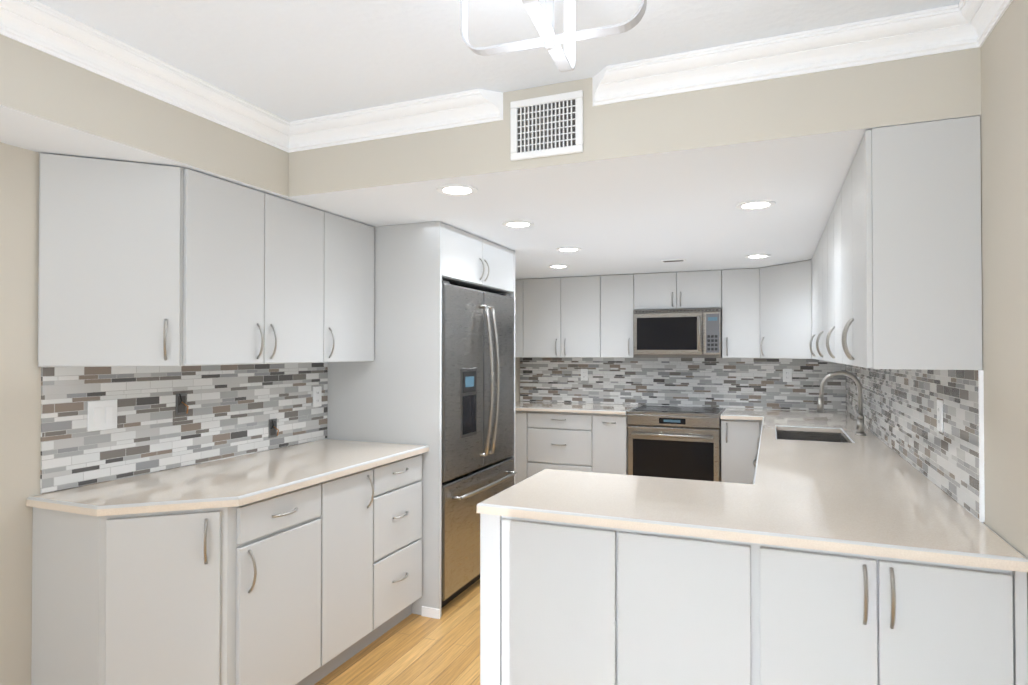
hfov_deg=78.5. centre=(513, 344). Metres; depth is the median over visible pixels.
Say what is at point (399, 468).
base cabinet
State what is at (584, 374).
electrical outlet
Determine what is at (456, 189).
recessed light
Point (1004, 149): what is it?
wall
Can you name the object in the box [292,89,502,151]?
crown molding
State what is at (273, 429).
electrical outlet box
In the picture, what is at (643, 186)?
ceiling soffit
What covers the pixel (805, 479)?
countertop
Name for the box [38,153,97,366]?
upper cabinet
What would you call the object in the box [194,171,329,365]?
upper cabinet
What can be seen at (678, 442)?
range oven
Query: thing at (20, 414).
wall
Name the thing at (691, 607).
base cabinet
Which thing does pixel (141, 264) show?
upper cabinet
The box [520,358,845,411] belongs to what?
backsplash
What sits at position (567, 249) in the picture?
recessed light
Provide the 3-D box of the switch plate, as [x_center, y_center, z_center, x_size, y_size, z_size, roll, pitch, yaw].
[-1.584,0.271,2.426,0.009,0.115,0.115,0,-1,22]
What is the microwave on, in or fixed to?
attached to the upper cabinet at (689, 289)
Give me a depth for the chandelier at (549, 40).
1.54 m
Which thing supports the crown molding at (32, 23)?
attached to the ceiling
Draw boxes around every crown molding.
[0,0,291,152]
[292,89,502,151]
[592,5,959,105]
[952,0,1012,50]
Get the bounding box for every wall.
[0,142,519,684]
[980,0,1027,626]
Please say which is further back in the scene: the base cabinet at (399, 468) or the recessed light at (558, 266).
the recessed light at (558, 266)
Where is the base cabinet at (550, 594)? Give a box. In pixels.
[480,516,620,684]
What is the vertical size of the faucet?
0.387 m
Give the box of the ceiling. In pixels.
[36,0,959,121]
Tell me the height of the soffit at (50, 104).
0.310 m
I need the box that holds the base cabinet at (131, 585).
[26,483,245,684]
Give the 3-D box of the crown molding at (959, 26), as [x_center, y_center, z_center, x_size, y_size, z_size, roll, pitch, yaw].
[0.414,-0.966,-0.404,0.073,0.108,4.960,0,-1,22]
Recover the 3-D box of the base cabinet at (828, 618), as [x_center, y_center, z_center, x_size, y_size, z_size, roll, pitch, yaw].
[1.089,1.002,1.945,0.624,0.887,0.620,0,-1,22]
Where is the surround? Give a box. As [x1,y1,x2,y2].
[327,221,514,618]
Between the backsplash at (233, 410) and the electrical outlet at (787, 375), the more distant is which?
the electrical outlet at (787, 375)
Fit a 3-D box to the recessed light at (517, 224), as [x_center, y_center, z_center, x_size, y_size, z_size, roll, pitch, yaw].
[0.023,-0.664,3.462,0.176,0.007,0.176,0,-1,22]
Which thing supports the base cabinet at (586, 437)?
on the floor
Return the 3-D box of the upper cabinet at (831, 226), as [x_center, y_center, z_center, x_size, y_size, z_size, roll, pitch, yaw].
[1.681,-0.292,2.976,0.301,0.758,0.754,0,-1,22]
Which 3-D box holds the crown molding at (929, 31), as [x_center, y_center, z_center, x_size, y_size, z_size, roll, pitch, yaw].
[0.783,-0.939,2.087,1.095,0.108,0.073,0,-1,22]
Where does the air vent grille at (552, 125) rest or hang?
attached to the ceiling soffit at (643, 186)
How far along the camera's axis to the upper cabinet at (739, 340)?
5.32 m
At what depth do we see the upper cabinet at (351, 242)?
3.34 m
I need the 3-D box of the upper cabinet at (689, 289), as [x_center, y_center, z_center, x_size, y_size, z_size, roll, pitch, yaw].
[1.493,-0.478,5.684,0.751,0.327,0.346,0,-1,22]
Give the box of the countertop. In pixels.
[477,408,1027,575]
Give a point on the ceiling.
(291, 60)
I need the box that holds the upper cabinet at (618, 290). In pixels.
[603,274,634,357]
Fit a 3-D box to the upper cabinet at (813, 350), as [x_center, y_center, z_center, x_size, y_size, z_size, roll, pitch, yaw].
[2.254,-0.277,4.371,0.301,0.758,0.754,0,-1,22]
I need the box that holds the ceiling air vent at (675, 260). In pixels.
[661,259,685,262]
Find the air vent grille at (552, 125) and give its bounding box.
[510,90,582,160]
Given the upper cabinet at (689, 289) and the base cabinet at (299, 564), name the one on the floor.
the base cabinet at (299, 564)
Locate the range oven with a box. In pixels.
[627,405,725,481]
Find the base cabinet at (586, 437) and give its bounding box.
[515,401,640,483]
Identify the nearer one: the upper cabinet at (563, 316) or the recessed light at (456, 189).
the recessed light at (456, 189)
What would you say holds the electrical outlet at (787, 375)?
attached to the wall
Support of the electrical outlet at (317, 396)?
attached to the wall at (20, 414)
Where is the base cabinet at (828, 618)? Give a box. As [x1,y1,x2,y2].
[761,544,1027,684]
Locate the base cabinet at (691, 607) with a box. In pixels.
[621,532,760,684]
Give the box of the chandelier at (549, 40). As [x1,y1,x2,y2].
[460,0,646,71]
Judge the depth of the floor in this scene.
2.97 m
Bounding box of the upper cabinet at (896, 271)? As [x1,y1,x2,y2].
[837,116,981,369]
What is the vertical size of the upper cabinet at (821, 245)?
0.758 m
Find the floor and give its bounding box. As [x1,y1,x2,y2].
[314,579,479,684]
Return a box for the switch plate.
[87,399,116,431]
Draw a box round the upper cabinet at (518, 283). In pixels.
[515,279,522,357]
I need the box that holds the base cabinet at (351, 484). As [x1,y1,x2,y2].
[206,455,377,674]
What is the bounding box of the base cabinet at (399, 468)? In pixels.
[266,443,428,637]
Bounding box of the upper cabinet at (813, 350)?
[809,248,816,358]
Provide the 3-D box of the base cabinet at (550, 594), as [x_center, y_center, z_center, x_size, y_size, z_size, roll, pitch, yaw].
[0.223,1.006,2.312,0.462,0.887,0.640,0,-1,22]
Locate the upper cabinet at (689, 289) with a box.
[635,270,722,309]
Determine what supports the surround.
on the floor
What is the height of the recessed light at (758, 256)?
0.007 m
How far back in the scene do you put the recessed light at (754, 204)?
3.00 m
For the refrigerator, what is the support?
on the floor
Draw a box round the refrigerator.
[441,280,516,607]
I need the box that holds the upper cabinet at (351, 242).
[330,213,373,362]
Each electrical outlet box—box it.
[176,393,188,415]
[269,418,278,437]
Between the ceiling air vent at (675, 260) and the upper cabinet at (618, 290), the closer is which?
the ceiling air vent at (675, 260)
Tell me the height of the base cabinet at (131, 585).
0.887 m
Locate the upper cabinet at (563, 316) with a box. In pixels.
[523,276,602,357]
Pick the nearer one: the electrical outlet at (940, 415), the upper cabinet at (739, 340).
the electrical outlet at (940, 415)
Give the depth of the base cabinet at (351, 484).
2.82 m
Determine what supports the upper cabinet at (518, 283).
attached to the wall
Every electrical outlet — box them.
[313,386,321,406]
[581,369,587,380]
[783,369,791,381]
[937,399,942,432]
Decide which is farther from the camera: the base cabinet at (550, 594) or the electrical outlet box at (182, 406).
the electrical outlet box at (182, 406)
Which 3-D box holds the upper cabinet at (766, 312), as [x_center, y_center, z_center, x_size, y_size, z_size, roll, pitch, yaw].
[2.163,-0.269,5.022,0.380,0.752,0.380,0,-1,22]
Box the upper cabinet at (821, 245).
[817,229,824,360]
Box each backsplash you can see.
[40,363,327,493]
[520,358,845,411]
[845,364,984,521]
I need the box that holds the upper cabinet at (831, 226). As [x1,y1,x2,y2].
[825,200,836,362]
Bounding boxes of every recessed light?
[437,184,477,195]
[502,220,533,227]
[548,265,568,267]
[555,247,580,251]
[736,200,775,209]
[745,254,770,257]
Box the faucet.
[817,371,865,435]
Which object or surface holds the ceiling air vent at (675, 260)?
attached to the ceiling soffit at (643, 186)
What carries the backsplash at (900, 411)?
attached to the wall at (1004, 149)
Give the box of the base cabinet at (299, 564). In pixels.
[126,467,325,684]
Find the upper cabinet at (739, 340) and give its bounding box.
[721,268,758,357]
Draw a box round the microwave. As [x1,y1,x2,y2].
[633,308,721,357]
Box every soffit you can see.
[0,34,288,197]
[283,47,980,279]
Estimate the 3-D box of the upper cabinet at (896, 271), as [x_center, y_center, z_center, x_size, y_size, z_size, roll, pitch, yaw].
[1.394,-0.300,2.278,0.301,0.758,0.755,0,-1,22]
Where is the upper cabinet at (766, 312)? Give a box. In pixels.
[755,260,811,358]

